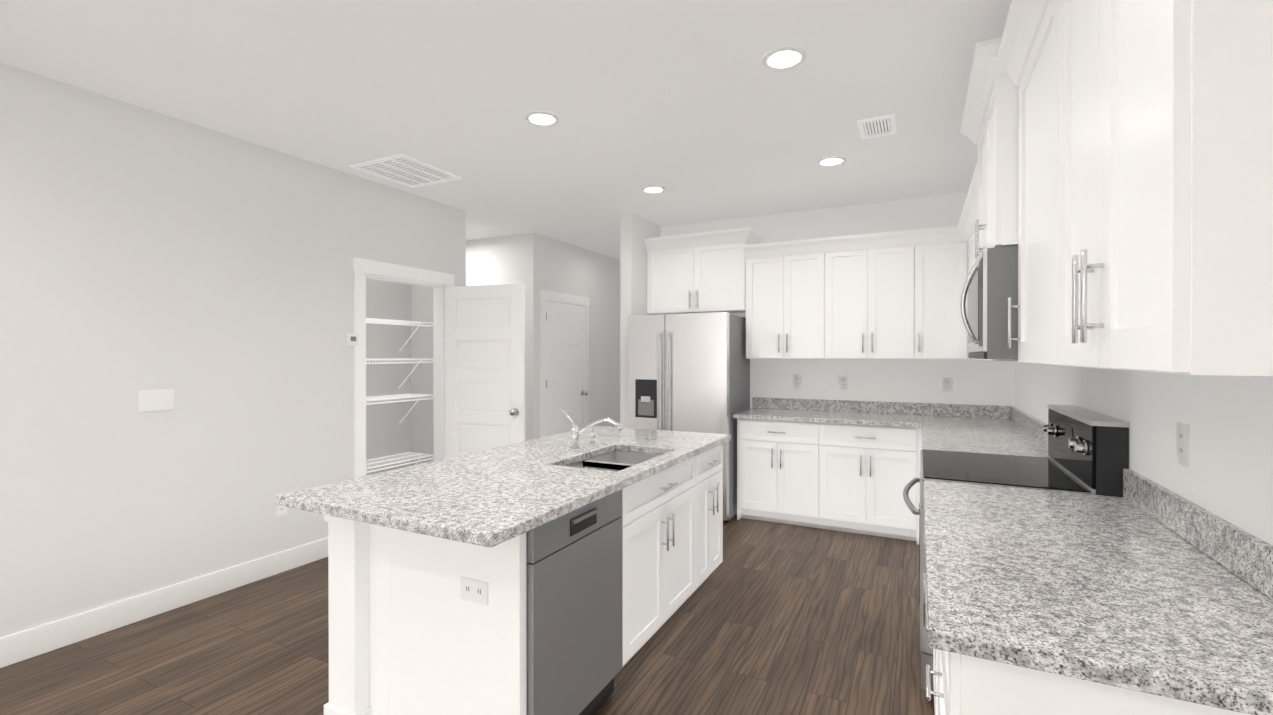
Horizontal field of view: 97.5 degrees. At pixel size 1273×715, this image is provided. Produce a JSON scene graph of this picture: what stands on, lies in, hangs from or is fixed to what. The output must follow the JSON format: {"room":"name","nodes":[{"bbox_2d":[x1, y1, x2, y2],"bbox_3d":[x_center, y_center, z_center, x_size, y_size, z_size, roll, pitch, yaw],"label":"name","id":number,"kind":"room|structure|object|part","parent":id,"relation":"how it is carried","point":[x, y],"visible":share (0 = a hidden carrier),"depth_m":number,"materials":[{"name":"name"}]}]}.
{"room":"kitchen","nodes":[
{"label":"kitchen","id":0,"kind":"room"},
{"bbox_2d":[0,63,619,637],"bbox_3d":[-3.018,0.035,2.395,0.120,2.740,13.600,0,0,27],"label":"wall","id":1,"kind":"structure","parent":0,"point":[206,275],"depth_m":3.12,"materials":[{"name":"paint"}]},
{"bbox_2d":[138,389,173,411],"bbox_3d":[-2.618,0.233,3.044,0.008,0.116,0.162,0,0,27],"label":"switch plate","id":2,"kind":"object","parent":1,"relation":"attached to","point":[156,400],"visible":1,"depth_m":3.04,"materials":[{"name":"white plastic"}]},
{"bbox_2d":[0,537,327,667],"bbox_3d":[-4.053,1.346,0.205,0.015,0.135,8.750,0,0,27],"label":"baseboard","id":3,"kind":"structure","parent":1,"relation":"attached to","point":[34,641],"depth_m":3.00,"materials":[{"name":"white wood"}]},
{"bbox_2d":[276,505,286,515],"bbox_3d":[-2.315,0.970,3.645,0.007,0.116,0.070,0,0,27],"label":"electrical outlet","id":4,"kind":"object","parent":1,"relation":"attached to","point":[281,510],"visible":0.46,"depth_m":3.64,"materials":[{"name":"white plastic"}]},
{"bbox_2d":[346,333,358,345],"bbox_3d":[-2.080,-0.131,4.089,0.022,0.090,0.090,0,0,27],"label":"thermostat","id":5,"kind":"object","parent":1,"relation":"attached to","point":[352,339],"visible":1,"depth_m":4.08,"materials":[{"name":"white plastic"}]},
{"bbox_2d":[352,257,454,477],"bbox_3d":[-1.907,0.329,4.568,0.141,2.135,0.994,0,0,27],"label":"door frame","id":6,"kind":"structure","parent":1,"relation":"attached to","point":[438,282],"depth_m":4.40,"materials":[{"name":"white wood"}]},
{"bbox_2d":[445,284,524,457],"bbox_3d":[-1.288,0.384,4.812,0.754,2.000,0.234,0,0,27],"label":"pantry door","id":7,"kind":"structure","parent":1,"relation":"in","point":[484,367],"depth_m":4.77,"materials":[{"name":"white wood"}]},
{"bbox_2d":[540,290,589,437],"bbox_3d":[-0.824,0.322,6.575,0.021,2.135,1.014,0,0,27],"label":"door frame","id":8,"kind":"structure","parent":1,"relation":"attached to","point":[545,295],"depth_m":6.20,"materials":[{"name":"white wood"}]},
{"bbox_2d":[546,301,587,435],"bbox_3d":[-0.791,0.373,6.557,0.092,2.010,0.816,0,0,27],"label":"hall door","id":9,"kind":"structure","parent":1,"relation":"in","point":[566,392],"depth_m":6.54,"materials":[{"name":"white wood"}]},
{"bbox_2d":[366,278,409,475],"bbox_3d":[-2.518,0.027,4.646,0.120,2.740,1.470,0,0,27],"label":"wall","id":10,"kind":"structure","parent":0,"point":[387,434],"depth_m":5.04,"materials":[{"name":"paint"}]},
{"bbox_2d":[366,394,432,423],"bbox_3d":[-2.291,0.480,4.608,0.311,0.277,1.288,0,0,27],"label":"shelf","id":11,"kind":"object","parent":10,"relation":"attached to","point":[385,397],"visible":0.5,"depth_m":4.88,"materials":[{"name":"white metal"}]},
{"bbox_2d":[366,358,432,387],"bbox_3d":[-2.291,0.150,4.607,0.311,0.277,1.288,0,0,27],"label":"shelf","id":12,"kind":"object","parent":10,"relation":"attached to","point":[390,362],"visible":0.46,"depth_m":4.79,"materials":[{"name":"white metal"}]},
{"bbox_2d":[366,318,432,352],"bbox_3d":[-2.291,-0.180,4.606,0.311,0.277,1.288,0,0,27],"label":"shelf","id":13,"kind":"object","parent":10,"relation":"attached to","point":[385,321],"visible":0.52,"depth_m":4.88,"materials":[{"name":"white metal"}]},
{"bbox_2d":[366,452,432,472],"bbox_3d":[-2.291,1.030,4.610,0.311,0.277,1.288,0,0,27],"label":"shelf","id":14,"kind":"object","parent":10,"relation":"attached to","point":[382,461],"visible":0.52,"depth_m":4.88,"materials":[{"name":"white metal"}]},
{"bbox_2d":[410,285,433,465],"bbox_3d":[-2.724,0.023,5.646,2.290,2.740,0.120,0,0,27],"label":"wall","id":15,"kind":"structure","parent":0,"point":[421,297],"depth_m":5.22,"materials":[{"name":"paint"}]},
{"bbox_2d":[0,515,934,714],"bbox_3d":[-2.006,1.457,1.955,6.909,0.100,13.720,0,0,27],"label":"floor","id":16,"kind":"structure","parent":0,"point":[769,618],"depth_m":2.67,"materials":[{"name":"brown wood"}]},
{"bbox_2d":[324,437,730,714],"bbox_3d":[-0.301,0.966,2.790,0.930,0.876,2.068,0,0,27],"label":"kitchen island","id":17,"kind":"object","parent":16,"relation":"on","point":[570,572],"depth_m":2.02,"materials":[{"name":"white wood"}]},
{"bbox_3d":[-1.052,0.968,2.120,0.194,0.876,0.194,0,0,27],"label":"post","id":18,"kind":"part","parent":17,"relation":"part of","materials":[{"name":"white wood"}]},
{"bbox_2d":[460,576,487,605],"bbox_3d":[-0.534,0.767,1.836,0.116,0.074,0.006,0,0,27],"label":"outlet","id":19,"kind":"object","parent":17,"relation":"attached to","point":[473,589],"depth_m":1.84,"materials":[{"name":"white plastic"}]},
{"bbox_2d":[276,429,730,548],"bbox_3d":[-0.348,0.508,2.763,0.995,0.036,2.216,0,0,27],"label":"island countertop","id":20,"kind":"structure","parent":17,"relation":"on","point":[484,498],"depth_m":2.10,"materials":[{"name":"grey stone"}]},
{"bbox_2d":[560,409,623,452],"bbox_3d":[-0.237,0.379,2.895,0.351,0.220,0.062,0,0,27],"label":"faucet","id":21,"kind":"object","parent":20,"relation":"on","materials":[{"name":"silver metal"}]},
{"bbox_2d":[564,449,655,468],"bbox_3d":[-0.101,0.617,2.776,0.385,0.206,0.670,0,0,27],"label":"sink","id":22,"kind":"object","parent":20,"relation":"in","point":[611,458],"depth_m":3.05,"materials":[{"name":"silver metal"}]},
{"bbox_2d":[526,489,621,714],"bbox_3d":[-0.435,0.965,2.171,0.566,0.842,0.599,0,0,27],"label":"dishwasher","id":23,"kind":"object","parent":17,"relation":"in","point":[574,559],"depth_m":1.99,"materials":[{"name":"silver metal"}]},
{"bbox_2d":[629,312,749,521],"bbox_3d":[0.492,0.507,5.148,0.920,1.775,0.793,0,0,27],"label":"fridge","id":24,"kind":"object","parent":16,"relation":"on","point":[689,372],"visible":0.65,"depth_m":4.82,"materials":[{"name":"silver metal"}]},
{"bbox_2d":[733,417,828,529],"bbox_3d":[1.323,0.958,4.886,0.741,0.875,0.610,0,0,27],"label":"base cabinet","id":25,"kind":"object","parent":16,"relation":"on","point":[783,466],"depth_m":4.61,"materials":[{"name":"white wood"}]},
{"bbox_2d":[829,425,916,540],"bbox_3d":[1.884,0.959,4.602,0.761,0.875,0.610,0,0,27],"label":"base cabinet","id":26,"kind":"object","parent":16,"relation":"on","point":[871,466],"depth_m":4.30,"materials":[{"name":"white wood"}]},
{"bbox_2d":[733,409,1020,428],"bbox_3d":[1.894,0.501,4.575,2.078,0.036,0.647,0,0,27],"label":"countertop","id":27,"kind":"structure","parent":26,"relation":"on","point":[818,416],"depth_m":4.46,"materials":[{"name":"grey stone"}]},
{"bbox_2d":[903,404,1128,704],"bbox_3d":[1.582,0.816,2.473,0.728,1.178,0.768,0,0,27],"label":"range","id":28,"kind":"object","parent":16,"relation":"on","point":[1088,451],"visible":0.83,"depth_m":2.26,"materials":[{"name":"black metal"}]},
{"bbox_2d":[933,653,1232,714],"bbox_3d":[1.016,0.972,1.219,0.610,0.875,0.739,0,0,27],"label":"base cabinet","id":29,"kind":"object","parent":16,"relation":"on","point":[962,686],"depth_m":0.98,"materials":[{"name":"white wood"}]},
{"bbox_2d":[929,666,932,700],"bbox_3d":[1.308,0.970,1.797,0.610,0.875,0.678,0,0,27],"label":"handle","id":30,"kind":"object","parent":29,"relation":"attached to","point":[930,671],"depth_m":1.33,"materials":[{"name":"silver metal"}]},
{"bbox_2d":[921,425,1047,457],"bbox_3d":[2.091,0.505,3.381,0.647,0.036,1.306,0,0,27],"label":"countertop","id":31,"kind":"structure","parent":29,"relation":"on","point":[989,439],"depth_m":3.28,"materials":[{"name":"grey stone"}]},
{"bbox_2d":[923,480,1272,714],"bbox_3d":[1.135,0.512,1.491,0.647,0.036,1.379,0,0,27],"label":"countertop","id":32,"kind":"structure","parent":29,"relation":"on","point":[1089,589],"depth_m":1.14,"materials":[{"name":"grey stone"}]},
{"bbox_2d":[466,234,521,285],"bbox_3d":[-2.220,0.019,6.653,2.280,2.740,0.120,0,0,27],"label":"wall","id":33,"kind":"structure","parent":0,"point":[494,260],"depth_m":6.26,"materials":[{"name":"paint"}]},
{"bbox_2d":[0,0,1010,259],"bbox_3d":[-2.006,-1.393,1.944,6.909,0.120,13.720,0,0,27],"label":"ceiling","id":34,"kind":"structure","parent":0,"point":[698,110],"depth_m":2.77,"materials":[{"name":"paint"}]},
{"bbox_2d":[350,153,461,187],"bbox_3d":[-1.649,-1.334,4.022,0.510,0.012,0.550,0,0,27],"label":"ceiling vent","id":35,"kind":"object","parent":34,"relation":"in","point":[403,169],"visible":1,"depth_m":3.99,"materials":[{"name":"white metal"}]},
{"bbox_2d":[525,111,558,125],"bbox_3d":[-0.528,-1.333,3.124,0.190,0.007,0.190,0,0,27],"label":"recessed light","id":36,"kind":"object","parent":34,"relation":"in","point":[540,118],"visible":1,"depth_m":3.12,"materials":[{"name":"white plastic"}]},
{"bbox_2d":[642,186,664,192],"bbox_3d":[0.136,-1.338,4.458,0.190,0.007,0.190,0,0,27],"label":"recessed light","id":37,"kind":"object","parent":34,"relation":"in","point":[653,189],"visible":1,"depth_m":4.45,"materials":[{"name":"white plastic"}]},
{"bbox_2d":[762,47,805,69],"bbox_3d":[0.659,-1.331,2.490,0.190,0.007,0.190,0,0,27],"label":"recessed light","id":38,"kind":"object","parent":34,"relation":"in","point":[782,58],"visible":1,"depth_m":2.49,"materials":[{"name":"white"}]},
{"bbox_2d":[817,156,845,166],"bbox_3d":[1.329,-1.336,3.809,0.190,0.007,0.190,0,0,27],"label":"recessed light","id":39,"kind":"object","parent":34,"relation":"in","point":[832,161],"visible":1,"depth_m":3.81,"materials":[{"name":"white plastic"}]},
{"bbox_2d":[857,114,896,139],"bbox_3d":[1.393,-1.331,3.228,0.195,0.012,0.280,0,0,27],"label":"ceiling vent","id":40,"kind":"object","parent":34,"relation":"in","point":[879,126],"visible":0.96,"depth_m":3.21,"materials":[{"name":"white metal"}]},
{"bbox_2d":[620,213,660,427],"bbox_3d":[0.571,0.020,6.535,0.115,2.740,2.970,0,0,27],"label":"wall","id":41,"kind":"structure","parent":0,"point":[635,231],"depth_m":5.23,"materials":[{"name":"paint"}]},
{"bbox_2d":[660,192,1013,408],"bbox_3d":[1.635,0.025,5.136,3.049,2.740,0.120,0,0,27],"label":"wall","id":42,"kind":"structure","parent":0,"point":[981,382],"depth_m":4.86,"materials":[{"name":"paint"}]},
{"bbox_2d":[644,228,755,314],"bbox_3d":[0.615,-0.789,5.395,0.981,0.725,0.330,0,0,27],"label":"upper cabinet","id":43,"kind":"object","parent":42,"relation":"attached to","point":[704,272],"depth_m":5.22,"materials":[{"name":"white wood"}]},
{"bbox_2d":[744,248,831,358],"bbox_3d":[1.387,-0.447,5.006,0.741,0.915,0.330,0,0,27],"label":"upper cabinet","id":44,"kind":"object","parent":42,"relation":"attached to","point":[789,314],"depth_m":4.85,"materials":[{"name":"white wood"}]},
{"bbox_2d":[793,375,800,387],"bbox_3d":[1.482,0.223,5.142,0.070,0.116,0.007,0,0,27],"label":"electrical outlet","id":45,"kind":"object","parent":42,"relation":"attached to","point":[796,381],"visible":1,"depth_m":5.14,"materials":[{"name":"white plastic"}]},
{"bbox_2d":[840,376,847,388],"bbox_3d":[1.841,0.224,4.960,0.070,0.116,0.007,0,0,27],"label":"electrical outlet","id":46,"kind":"object","parent":42,"relation":"attached to","point":[843,382],"visible":1,"depth_m":4.96,"materials":[{"name":"white plastic"}]},
{"bbox_2d":[832,244,903,358],"bbox_3d":[1.966,-0.446,4.713,0.802,0.915,0.330,0,0,27],"label":"upper cabinet","id":47,"kind":"object","parent":42,"relation":"attached to","point":[868,279],"depth_m":4.56,"materials":[{"name":"white wood"}]},
{"bbox_2d":[753,397,1008,416],"bbox_3d":[2.025,0.431,4.859,2.056,0.102,0.022,0,0,27],"label":"backsplash","id":48,"kind":"structure","parent":42,"relation":"attached to","point":[930,409],"depth_m":4.79,"materials":[{"name":"grey stone"}]},
{"bbox_2d":[904,236,955,358],"bbox_3d":[2.399,-0.445,4.454,0.448,0.915,0.401,0,0,27],"label":"upper cabinet","id":49,"kind":"object","parent":42,"relation":"attached to","point":[929,265],"depth_m":4.37,"materials":[{"name":"white wood"}]},
{"bbox_2d":[943,378,952,391],"bbox_3d":[2.561,0.225,4.596,0.070,0.116,0.007,0,0,27],"label":"electrical outlet","id":50,"kind":"object","parent":42,"relation":"attached to","point":[947,384],"visible":1,"depth_m":4.59,"materials":[{"name":"white plastic"}]},
{"bbox_2d":[1014,361,1272,545],"bbox_3d":[0.500,0.046,-0.615,0.120,2.740,11.407,0,0,27],"label":"wall","id":51,"kind":"structure","parent":0,"point":[1227,474],"depth_m":1.52,"materials":[{"name":"paint"}]},
{"bbox_2d":[956,212,975,359],"bbox_3d":[2.447,-0.443,3.803,0.395,0.915,0.896,0,0,27],"label":"upper cabinet","id":52,"kind":"object","parent":51,"relation":"attached to","point":[965,234],"depth_m":4.26,"materials":[{"name":"white wood"}]},
{"bbox_2d":[976,297,1011,360],"bbox_3d":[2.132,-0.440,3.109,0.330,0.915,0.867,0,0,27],"label":"handle","id":53,"kind":"object","parent":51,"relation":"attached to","point":[1009,298],"depth_m":2.08,"materials":[{"name":"silver metal"}]},
{"bbox_2d":[972,36,1019,265],"bbox_3d":[1.730,-0.810,2.392,0.400,0.760,0.766,0,0,27],"label":"upper cabinet","id":54,"kind":"object","parent":51,"relation":"attached to","point":[992,126],"depth_m":2.14,"materials":[{"name":"white wood"}]},
{"bbox_2d":[960,246,1017,358],"bbox_3d":[1.682,-0.209,2.419,0.506,0.428,0.766,0,0,27],"label":"microwave","id":55,"kind":"object","parent":54,"relation":"attached to","point":[991,285],"visible":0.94,"depth_m":2.15,"materials":[{"name":"silver metal"}]},
{"bbox_2d":[1012,0,1043,363],"bbox_3d":[1.415,-0.557,1.693,0.330,1.160,0.760,0,0,27],"label":"upper cabinet","id":56,"kind":"object","parent":51,"relation":"attached to","point":[1028,118],"depth_m":1.92,"materials":[{"name":"white wood"}]},
{"bbox_2d":[1009,406,1272,600],"bbox_3d":[2.030,0.439,2.567,0.022,0.102,4.108,0,0,27],"label":"backsplash","id":57,"kind":"structure","parent":51,"relation":"attached to","point":[1246,556],"depth_m":1.42,"materials":[{"name":"grey stone"}]},
{"bbox_2d":[1044,0,1272,375],"bbox_3d":[1.124,-0.555,1.118,0.330,1.160,0.840,0,0,27],"label":"upper cabinet","id":58,"kind":"object","parent":51,"relation":"attached to","point":[1120,193],"depth_m":0.87,"materials":[{"name":"white wood"}]},
{"bbox_2d":[1176,422,1188,466],"bbox_3d":[1.532,0.243,1.567,0.007,0.116,0.070,0,0,27],"label":"electrical outlet","id":59,"kind":"object","parent":51,"relation":"attached to","point":[1182,457],"visible":0.98,"depth_m":1.56,"materials":[{"name":"white plastic"}]}
]}

